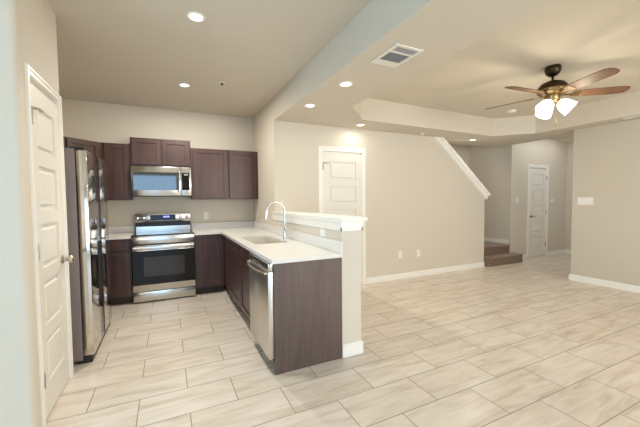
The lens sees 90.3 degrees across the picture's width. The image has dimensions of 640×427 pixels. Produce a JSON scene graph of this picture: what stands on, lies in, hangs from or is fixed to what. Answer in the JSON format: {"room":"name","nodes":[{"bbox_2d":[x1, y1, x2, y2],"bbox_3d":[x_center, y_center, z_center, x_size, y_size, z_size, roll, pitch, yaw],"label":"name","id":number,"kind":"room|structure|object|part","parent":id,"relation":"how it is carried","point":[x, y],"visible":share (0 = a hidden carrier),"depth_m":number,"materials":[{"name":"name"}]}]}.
{"room":"open-plan kitchen","nodes":[
{"label":"open-plan kitchen","id":0,"kind":"room"},
{"bbox_2d":[0,0,41,426],"bbox_3d":[-3.139,-0.039,1.096,3.295,2.747,0.140,-2,3,-26],"label":"wall","id":1,"kind":"structure","parent":0,"point":[20,396],"depth_m":1.74,"materials":[{"name":"beige paint"}]},
{"bbox_2d":[24,0,58,93],"bbox_3d":[-2.180,-0.086,1.973,0.805,2.747,0.610,-2,3,-26],"label":"wall","id":2,"kind":"structure","parent":0,"point":[40,18],"depth_m":2.09,"materials":[{"name":"beige paint"}]},
{"bbox_2d":[24,63,73,426],"bbox_3d":[-1.834,0.206,2.126,0.094,2.143,0.652,-2,3,-26],"label":"trim","id":3,"kind":"structure","parent":2,"relation":"attached to","point":[31,76],"depth_m":1.90,"materials":[{"name":"white paint"}]},
{"bbox_2d":[30,83,73,419],"bbox_3d":[-1.787,0.242,2.147,0.108,2.045,0.560,-2,3,-26],"label":"door","id":4,"kind":"structure","parent":2,"relation":"in","point":[44,113],"depth_m":2.13,"materials":[{"name":"white paint"}]},
{"bbox_3d":[-1.864,0.337,2.352,0.073,0.064,0.064,-2,3,-26],"label":"knob","id":5,"kind":"part","parent":4,"relation":"part of","materials":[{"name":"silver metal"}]},
{"bbox_2d":[62,99,469,281],"bbox_3d":[-0.014,-0.908,6.023,8.260,4.000,0.120,-2,3,-26],"label":"wall","id":6,"kind":"structure","parent":0,"point":[85,120],"depth_m":4.84,"materials":[{"name":"beige paint"}]},
{"bbox_2d":[63,136,99,158],"bbox_3d":[-3.066,-0.550,4.047,0.220,0.765,0.435,0,3,19],"label":"upper cabinet","id":7,"kind":"object","parent":6,"relation":"attached to","point":[93,147],"visible":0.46,"depth_m":4.01,"materials":[{"name":"brown wood"}]},
{"bbox_2d":[100,142,133,199],"bbox_3d":[-2.818,-0.568,4.428,0.338,0.765,0.335,-2,3,-26],"label":"upper cabinet","id":8,"kind":"object","parent":6,"relation":"attached to","point":[116,156],"visible":0.91,"depth_m":4.29,"materials":[{"name":"brown wood"}]},
{"bbox_2d":[108,226,134,233],"bbox_3d":[-2.892,0.262,3.930,0.948,0.100,1.228,-2,3,-26],"label":"backsplash","id":9,"kind":"structure","parent":6,"relation":"attached to","point":[113,229],"depth_m":4.60,"materials":[{"name":"white stone"}]},
{"bbox_2d":[129,137,190,167],"bbox_3d":[-2.316,-0.865,4.649,0.768,0.388,0.351,-2,3,-26],"label":"upper cabinet","id":10,"kind":"object","parent":6,"relation":"attached to","point":[143,151],"visible":0.97,"depth_m":4.49,"materials":[{"name":"brown wood"}]},
{"bbox_3d":[-2.413,-0.858,4.419,0.354,0.353,0.019,-2,3,-26],"label":"door","id":11,"kind":"part","parent":10,"relation":"part of","materials":[{"name":"brown wood"}]},
{"bbox_2d":[130,166,190,196],"bbox_3d":[-2.288,-0.455,4.618,0.757,0.423,0.458,-2,3,-26],"label":"microwave","id":12,"kind":"object","parent":10,"relation":"attached to","point":[146,181],"visible":1,"depth_m":4.45,"materials":[{"name":"silver metal"}]},
{"bbox_3d":[-2.001,-0.457,4.531,0.024,0.319,0.053,-2,3,-26],"label":"handle","id":13,"kind":"part","parent":12,"relation":"part of","materials":[{"name":"silver metal"}]},
{"bbox_3d":[-1.940,-0.461,4.610,0.133,0.406,0.041,-2,3,-26],"label":"control panel","id":14,"kind":"part","parent":12,"relation":"part of","materials":[{"name":"silver metal"}]},
{"bbox_3d":[-2.075,-0.869,4.581,0.356,0.353,0.019,-2,3,-26],"label":"door","id":15,"kind":"part","parent":10,"relation":"part of","materials":[{"name":"brown wood"}]},
{"bbox_2d":[203,212,208,218],"bbox_3d":[-1.831,0.035,5.112,0.075,0.118,0.008,-2,3,-26],"label":"wall outlet","id":16,"kind":"object","parent":6,"relation":"attached to","point":[204,213],"visible":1,"depth_m":5.11,"materials":[{"name":"white plastic"}]},
{"bbox_2d":[190,148,228,199],"bbox_3d":[-1.726,-0.599,4.953,0.536,0.760,0.335,-2,3,-26],"label":"upper cabinet","id":17,"kind":"object","parent":6,"relation":"attached to","point":[209,167],"visible":0.95,"depth_m":4.80,"materials":[{"name":"brown wood"}]},
{"bbox_2d":[191,221,252,229],"bbox_3d":[-1.586,0.193,5.227,0.978,0.100,0.020,-2,3,-26],"label":"backsplash","id":18,"kind":"structure","parent":6,"relation":"attached to","point":[217,225],"depth_m":5.20,"materials":[{"name":"white stone"}]},
{"bbox_2d":[228,150,257,198],"bbox_3d":[-1.275,-0.613,5.169,0.460,0.760,0.335,-2,3,-26],"label":"upper cabinet","id":19,"kind":"object","parent":6,"relation":"attached to","point":[242,165],"visible":0.96,"depth_m":5.02,"materials":[{"name":"brown wood"}]},
{"bbox_2d":[252,98,360,343],"bbox_3d":[-0.403,-0.194,4.091,0.192,2.747,3.070,-2,3,-26],"label":"wall","id":20,"kind":"structure","parent":0,"point":[266,132],"depth_m":4.37,"materials":[{"name":"beige paint"}]},
{"bbox_2d":[253,221,272,231],"bbox_3d":[-0.882,0.199,4.917,0.020,0.100,1.150,-2,3,-26],"label":"backsplash","id":21,"kind":"structure","parent":20,"relation":"attached to","point":[263,226],"depth_m":4.85,"materials":[{"name":"white stone"}]},
{"bbox_2d":[272,226,342,253],"bbox_3d":[-0.235,0.252,3.522,0.020,0.100,1.926,-2,3,-26],"label":"backsplash","id":22,"kind":"structure","parent":20,"relation":"attached to","point":[322,242],"depth_m":3.14,"materials":[{"name":"white stone"}]},
{"bbox_2d":[272,211,367,230],"bbox_3d":[-0.122,0.058,3.563,0.258,0.113,1.934,-2,3,-26],"label":"bar ledge","id":23,"kind":"object","parent":20,"relation":"on","point":[326,221],"visible":1,"depth_m":2.98,"materials":[{"name":"white paint"}]},
{"bbox_2d":[320,229,325,236],"bbox_3d":[0.024,0.182,2.995,0.008,0.072,0.115,-2,3,-26],"label":"wall outlet","id":24,"kind":"object","parent":20,"relation":"attached to","point":[322,231],"visible":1,"depth_m":2.98,"materials":[{"name":"white plastic"}]},
{"bbox_2d":[342,340,362,357],"bbox_3d":[-0.123,1.142,3.608,0.208,0.112,1.894,-2,3,-26],"label":"baseboard","id":25,"kind":"structure","parent":20,"relation":"attached to","point":[353,348],"depth_m":2.75,"materials":[{"name":"white paint"}]},
{"bbox_2d":[46,253,639,426],"bbox_3d":[1.663,1.301,2.200,13.070,0.120,8.670,-2,3,-26],"label":"floor","id":26,"kind":"structure","parent":0,"point":[524,343],"depth_m":2.60,"materials":[{"name":"tile"}]},
{"bbox_2d":[64,146,111,363],"bbox_3d":[-2.463,0.350,2.905,0.778,1.802,0.945,-2,3,-26],"label":"refrigerator","id":27,"kind":"object","parent":26,"relation":"on","point":[85,173],"visible":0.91,"depth_m":2.65,"materials":[{"name":"silver metal"}]},
{"bbox_3d":[-2.052,0.328,2.859,0.074,1.713,0.506,-2,3,-26],"label":"door","id":28,"kind":"part","parent":27,"relation":"part of","materials":[{"name":"silver metal"}]},
{"bbox_3d":[-2.259,0.311,3.288,0.074,1.713,0.431,-2,3,-26],"label":"door","id":29,"kind":"part","parent":27,"relation":"part of","materials":[{"name":"silver metal"}]},
{"bbox_2d":[109,239,132,304],"bbox_3d":[-2.763,0.758,4.364,0.358,0.868,0.585,-2,3,-26],"label":"base cabinet","id":30,"kind":"object","parent":26,"relation":"on","point":[121,277],"visible":0.54,"depth_m":4.14,"materials":[{"name":"brown wood"}]},
{"bbox_3d":[-2.636,0.422,4.099,0.315,0.140,0.019,-2,3,-26],"label":"drawer","id":31,"kind":"part","parent":30,"relation":"part of","materials":[{"name":"brown wood"}]},
{"bbox_3d":[-2.633,0.792,4.114,0.315,0.560,0.019,-2,3,-26],"label":"door","id":32,"kind":"part","parent":30,"relation":"part of","materials":[{"name":"brown wood"}]},
{"bbox_2d":[131,213,195,302],"bbox_3d":[-2.224,0.593,4.556,0.766,1.172,0.687,-2,3,-26],"label":"range","id":33,"kind":"object","parent":26,"relation":"on","point":[163,249],"visible":1,"depth_m":4.34,"materials":[{"name":"silver metal"}]},
{"bbox_3d":[-2.113,0.346,4.309,0.766,0.113,0.040,-2,3,-26],"label":"panel","id":34,"kind":"part","parent":33,"relation":"part of","materials":[{"name":"silver metal"}]},
{"bbox_2d":[131,230,193,236],"bbox_3d":[-2.222,0.274,4.530,0.766,0.015,0.533,-2,3,-26],"label":"cooktop","id":35,"kind":"object","parent":33,"relation":"in","point":[139,233],"depth_m":4.40,"materials":[{"name":"black glass"}]},
{"bbox_3d":[-2.090,0.448,4.268,0.756,0.053,0.062,-2,3,-26],"label":"handle","id":36,"kind":"part","parent":33,"relation":"part of","materials":[{"name":"silver metal"}]},
{"bbox_3d":[-2.109,0.721,4.324,0.762,0.617,0.042,-2,3,-26],"label":"oven door","id":37,"kind":"part","parent":33,"relation":"part of","materials":[{"name":"silver metal"}]},
{"bbox_3d":[-2.099,0.715,4.303,0.758,0.453,0.007,-2,3,-26],"label":"glass","id":38,"kind":"part","parent":33,"relation":"part of","materials":[{"name":"black glass"}]},
{"bbox_3d":[-2.108,1.101,4.346,0.760,0.128,0.030,-2,3,-26],"label":"drawer","id":39,"kind":"part","parent":33,"relation":"part of","materials":[{"name":"silver metal"}]},
{"bbox_2d":[194,234,223,293],"bbox_3d":[-1.718,0.727,4.867,0.392,0.868,0.585,-2,3,-26],"label":"base cabinet","id":40,"kind":"object","parent":26,"relation":"on","point":[209,253],"visible":0.97,"depth_m":4.61,"materials":[{"name":"brown wood"}]},
{"bbox_3d":[-1.562,0.682,4.626,0.237,0.715,0.019,-2,3,-26],"label":"door","id":41,"kind":"part","parent":40,"relation":"part of","materials":[{"name":"brown wood"}]},
{"bbox_2d":[224,236,249,323],"bbox_3d":[-0.770,0.754,3.990,0.585,0.868,1.850,-2,3,-26],"label":"base cabinet","id":42,"kind":"object","parent":26,"relation":"on","point":[236,268],"visible":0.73,"depth_m":3.73,"materials":[{"name":"brown wood"}]},
{"bbox_3d":[-1.095,0.403,3.990,0.019,0.140,0.905,-2,3,-26],"label":"drawer","id":43,"kind":"part","parent":42,"relation":"part of","materials":[{"name":"brown wood"}]},
{"bbox_3d":[-1.091,0.776,4.005,0.019,0.570,0.905,-2,3,-26],"label":"door","id":44,"kind":"part","parent":42,"relation":"part of","materials":[{"name":"brown wood"}]},
{"bbox_3d":[-0.765,0.430,3.980,0.565,0.220,1.850,-2,3,-26],"label":"frame","id":45,"kind":"part","parent":42,"relation":"part of","materials":[{"name":"brown wood"}]},
{"bbox_3d":[-0.763,0.429,3.300,0.019,0.140,0.602,-2,3,-26],"label":"drawer","id":46,"kind":"part","parent":42,"relation":"part of","materials":[{"name":"brown wood"}]},
{"bbox_3d":[-0.759,0.802,3.315,0.019,0.570,0.602,-2,3,-26],"label":"door","id":47,"kind":"part","parent":42,"relation":"part of","materials":[{"name":"brown wood"}]},
{"bbox_2d":[191,221,342,263],"bbox_3d":[-0.909,0.261,3.847,0.998,0.131,3.098,-2,3,-26],"label":"countertop","id":48,"kind":"structure","parent":42,"relation":"on","point":[299,246],"depth_m":3.25,"materials":[{"name":"white stone"}]},
{"bbox_2d":[245,237,282,243],"bbox_3d":[-0.666,0.397,3.715,0.395,0.132,0.820,-2,3,-26],"label":"sink","id":49,"kind":"object","parent":48,"relation":"in","point":[266,240],"visible":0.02,"depth_m":4.10,"materials":[{"name":"ceramic"}]},
{"bbox_2d":[265,201,287,238],"bbox_3d":[-0.504,0.076,3.684,0.267,0.442,0.104,-1,2,-5],"label":"kitchen faucet","id":50,"kind":"object","parent":48,"relation":"on","point":[285,230],"visible":1,"depth_m":3.69,"materials":[{"name":"silver metal"}]},
{"bbox_2d":[247,252,274,361],"bbox_3d":[-0.281,0.800,2.843,0.669,0.864,0.623,-2,3,-26],"label":"dishwasher","id":51,"kind":"object","parent":26,"relation":"on","point":[261,283],"visible":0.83,"depth_m":2.59,"materials":[{"name":"silver metal"}]},
{"bbox_3d":[-0.558,0.456,2.697,0.063,0.022,0.581,-2,3,-26],"label":"handle","id":52,"kind":"part","parent":51,"relation":"part of","materials":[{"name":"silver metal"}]},
{"bbox_2d":[273,257,341,374],"bbox_3d":[-0.084,0.808,2.577,0.592,0.868,0.022,-2,3,-26],"label":"end panel","id":53,"kind":"object","parent":26,"relation":"on","point":[307,294],"visible":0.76,"depth_m":2.56,"materials":[{"name":"brown wood"}]},
{"bbox_2d":[484,241,522,266],"bbox_3d":[2.369,-0.113,6.427,3.590,2.330,1.266,-2,3,-26],"label":"staircase","id":54,"kind":"structure","parent":26,"relation":"on","point":[495,254],"depth_m":6.57,"materials":[{"name":"brown carpet"}]},
{"bbox_3d":[-2.931,0.792,3.627,0.585,0.868,0.600,-2,3,-26],"label":"base cabinet","id":55,"kind":"object","parent":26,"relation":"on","visible":0},
{"bbox_2d":[108,226,134,239],"bbox_3d":[-2.892,0.277,3.931,0.948,0.131,1.228,-2,3,-26],"label":"countertop","id":56,"kind":"structure","parent":55,"relation":"on","point":[115,232],"depth_m":4.55,"materials":[{"name":"white stone"}]},
{"bbox_2d":[47,0,639,118],"bbox_3d":[1.634,-1.562,2.078,13.070,0.120,8.670,-2,3,-26],"label":"ceiling","id":57,"kind":"structure","parent":0,"point":[122,52],"depth_m":3.05,"materials":[{"name":"beige paint"}]},
{"bbox_2d":[178,83,190,86],"bbox_3d":[-1.627,-1.540,3.822,0.136,0.006,0.136,-2,3,-26],"label":"recessed light","id":58,"kind":"object","parent":57,"relation":"in","point":[179,84],"visible":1,"depth_m":3.82,"materials":[{"name":"white paint"}]},
{"bbox_2d":[186,12,204,21],"bbox_3d":[-0.940,-1.487,2.412,0.136,0.006,0.136,-2,3,-26],"label":"recessed light","id":59,"kind":"object","parent":57,"relation":"in","point":[193,16],"visible":1,"depth_m":2.40,"materials":[{"name":"white paint"}]},
{"bbox_2d":[507,109,516,112],"bbox_3d":[3.060,-1.626,5.077,0.134,0.037,0.133,-2,3,-26],"label":"smoke detector","id":60,"kind":"object","parent":57,"relation":"attached to","point":[512,110],"visible":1,"depth_m":5.03,"materials":[{"name":"white plastic"}]},
{"bbox_2d":[487,64,629,131],"bbox_3d":[2.441,-1.221,3.395,1.269,0.690,1.308,-2,3,-26],"label":"ceiling fan","id":61,"kind":"object","parent":57,"relation":"hanging from","point":[551,91],"visible":1,"depth_m":3.31,"materials":[{"name":"brown wood"}]},
{"bbox_3d":[2.204,-1.280,3.733,0.142,0.038,0.497,-3,3,-41],"label":"blade","id":62,"kind":"part","parent":61,"relation":"part of","materials":[{"name":"brown wood"}]},
{"bbox_3d":[2.086,-1.258,3.241,0.500,0.038,0.146,-2,3,-26],"label":"blade","id":63,"kind":"part","parent":61,"relation":"part of","materials":[{"name":"brown wood"}]},
{"bbox_3d":[2.504,-1.129,3.542,0.164,0.172,0.172,-2,3,-26],"label":"lamp shade","id":64,"kind":"part","parent":61,"relation":"part of","materials":[{"name":"white glass"}]},
{"bbox_3d":[2.378,-1.120,3.352,0.171,0.172,0.160,-2,3,-26],"label":"lamp shade","id":65,"kind":"part","parent":61,"relation":"part of","materials":[{"name":"white glass"}]},
{"bbox_3d":[2.601,-1.121,3.341,0.164,0.172,0.172,-2,3,-26],"label":"lamp shade","id":66,"kind":"part","parent":61,"relation":"part of","materials":[{"name":"white glass"}]},
{"bbox_3d":[2.523,-1.250,2.973,0.142,0.038,0.497,-1,2,-5],"label":"blade","id":67,"kind":"part","parent":61,"relation":"part of","materials":[{"name":"brown wood"}]},
{"bbox_3d":[2.909,-1.269,3.305,0.497,0.038,0.142,0,3,13],"label":"blade","id":68,"kind":"part","parent":61,"relation":"part of","materials":[{"name":"brown wood"}]},
{"bbox_2d":[282,121,484,277],"bbox_3d":[1.330,-0.114,5.401,4.160,2.440,0.120,-2,3,-26],"label":"wall","id":69,"kind":"structure","parent":0,"point":[418,197],"depth_m":5.35,"materials":[{"name":"beige paint"}]},
{"bbox_2d":[322,153,361,283],"bbox_3d":[0.358,0.113,4.855,0.686,2.028,0.108,-2,3,-26],"label":"door","id":70,"kind":"structure","parent":69,"relation":"in","point":[342,173],"depth_m":4.86,"materials":[{"name":"white paint"}]},
{"bbox_2d":[318,146,365,283],"bbox_3d":[0.339,0.067,4.900,0.814,2.142,0.094,-2,3,-26],"label":"trim","id":71,"kind":"structure","parent":69,"relation":"attached to","point":[321,149],"depth_m":4.96,"materials":[{"name":"white paint"}]},
{"bbox_2d":[366,262,483,283],"bbox_3d":[1.354,1.058,5.443,4.174,0.094,0.124,-2,3,-26],"label":"baseboard","id":72,"kind":"structure","parent":69,"relation":"attached to","point":[480,264],"depth_m":5.59,"materials":[{"name":"white paint"}]},
{"bbox_2d":[434,137,490,199],"bbox_3d":[2.640,-0.815,6.005,1.478,1.118,0.200,-2,3,-26],"label":"trim","id":73,"kind":"structure","parent":69,"relation":"attached to","point":[442,141],"depth_m":5.91,"materials":[{"name":"white paint"}]},
{"bbox_2d":[273,0,639,147],"bbox_3d":[4.163,-1.407,2.841,7.360,0.305,7.600,-2,3,-26],"label":"ceiling","id":74,"kind":"structure","parent":0,"point":[440,28],"depth_m":3.10,"materials":[{"name":"beige paint"}]},
{"bbox_2d":[304,104,315,107],"bbox_3d":[-0.116,-1.244,3.673,0.136,0.006,0.136,-2,3,-26],"label":"recessed light","id":75,"kind":"object","parent":74,"relation":"in","point":[305,105],"visible":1,"depth_m":3.66,"materials":[{"name":"white paint"}]},
{"bbox_2d":[339,81,352,86],"bbox_3d":[0.244,-1.219,3.003,0.136,0.006,0.136,-2,3,-26],"label":"recessed light","id":76,"kind":"object","parent":74,"relation":"in","point":[346,83],"visible":1,"depth_m":3.00,"materials":[{"name":"white paint"}]},
{"bbox_2d":[370,43,423,67],"bbox_3d":[0.577,-1.196,2.425,0.250,0.008,0.323,-2,3,-26],"label":"ceiling vent","id":77,"kind":"object","parent":74,"relation":"in","point":[396,55],"visible":1,"depth_m":2.41,"materials":[{"name":"white metal"}]},
{"bbox_2d":[623,115,639,119],"bbox_3d":[4.358,-1.312,4.243,0.130,0.008,0.450,-2,3,-26],"label":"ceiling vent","id":78,"kind":"object","parent":74,"relation":"in","point":[638,116],"visible":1,"depth_m":4.36,"materials":[{"name":"white metal"}]},
{"bbox_2d":[470,144,515,252],"bbox_3d":[3.905,-1.000,7.263,0.120,4.000,1.040,-2,3,-26],"label":"wall","id":79,"kind":"structure","parent":0,"point":[494,168],"depth_m":7.06,"materials":[{"name":"beige paint"}]},
{"bbox_2d":[484,237,508,243],"bbox_3d":[3.852,0.600,7.320,0.014,0.094,1.000,-2,3,-26],"label":"baseboard","id":80,"kind":"structure","parent":79,"relation":"attached to","point":[503,241],"depth_m":7.11,"materials":[{"name":"white paint"}]},
{"bbox_2d":[514,139,566,254],"bbox_3d":[5.097,-0.389,7.349,2.070,2.747,0.120,-2,3,-26],"label":"wall","id":81,"kind":"structure","parent":0,"point":[553,153],"depth_m":7.34,"materials":[{"name":"beige paint"}]},
{"bbox_2d":[528,169,546,257],"bbox_3d":[4.949,-0.012,7.214,0.654,1.985,0.094,-2,3,-26],"label":"door","id":82,"kind":"structure","parent":81,"relation":"in","point":[538,177],"depth_m":7.23,"materials":[{"name":"white paint"}]},
{"bbox_2d":[526,164,548,257],"bbox_3d":[4.923,-0.054,7.248,0.770,2.090,0.094,-2,3,-26],"label":"trim","id":83,"kind":"structure","parent":81,"relation":"attached to","point":[530,166],"depth_m":7.21,"materials":[{"name":"white paint"}]},
{"bbox_2d":[522,249,564,258],"bbox_3d":[5.081,0.942,7.317,1.960,0.090,0.014,-2,3,-26],"label":"baseboard","id":84,"kind":"structure","parent":81,"relation":"attached to","point":[563,250],"depth_m":7.52,"materials":[{"name":"white paint"}]},
{"bbox_2d":[565,142,573,249],"bbox_3d":[6.346,-0.387,7.002,0.120,2.747,1.590,-2,3,-26],"label":"wall","id":85,"kind":"structure","parent":0,"point":[570,145],"depth_m":7.63,"materials":[{"name":"beige paint"}]},
{"bbox_2d":[571,118,639,285],"bbox_3d":[5.431,-0.034,2.554,0.120,2.440,5.890,-2,3,-26],"label":"wall","id":86,"kind":"structure","parent":0,"point":[605,236],"depth_m":4.75,"materials":[{"name":"beige paint"}]},
{"bbox_2d":[577,197,592,204],"bbox_3d":[4.174,-0.197,5.010,0.008,0.112,0.201,-2,3,-26],"label":"light switch","id":87,"kind":"object","parent":86,"relation":"attached to","point":[581,200],"visible":1,"depth_m":5.00,"materials":[{"name":"white plastic"}]},
{"bbox_2d":[570,274,639,292],"bbox_3d":[5.383,1.140,2.575,0.014,0.094,5.890,-2,3,-26],"label":"baseboard","id":88,"kind":"structure","parent":86,"relation":"attached to","point":[611,284],"depth_m":4.79,"materials":[{"name":"white paint"}]}
]}

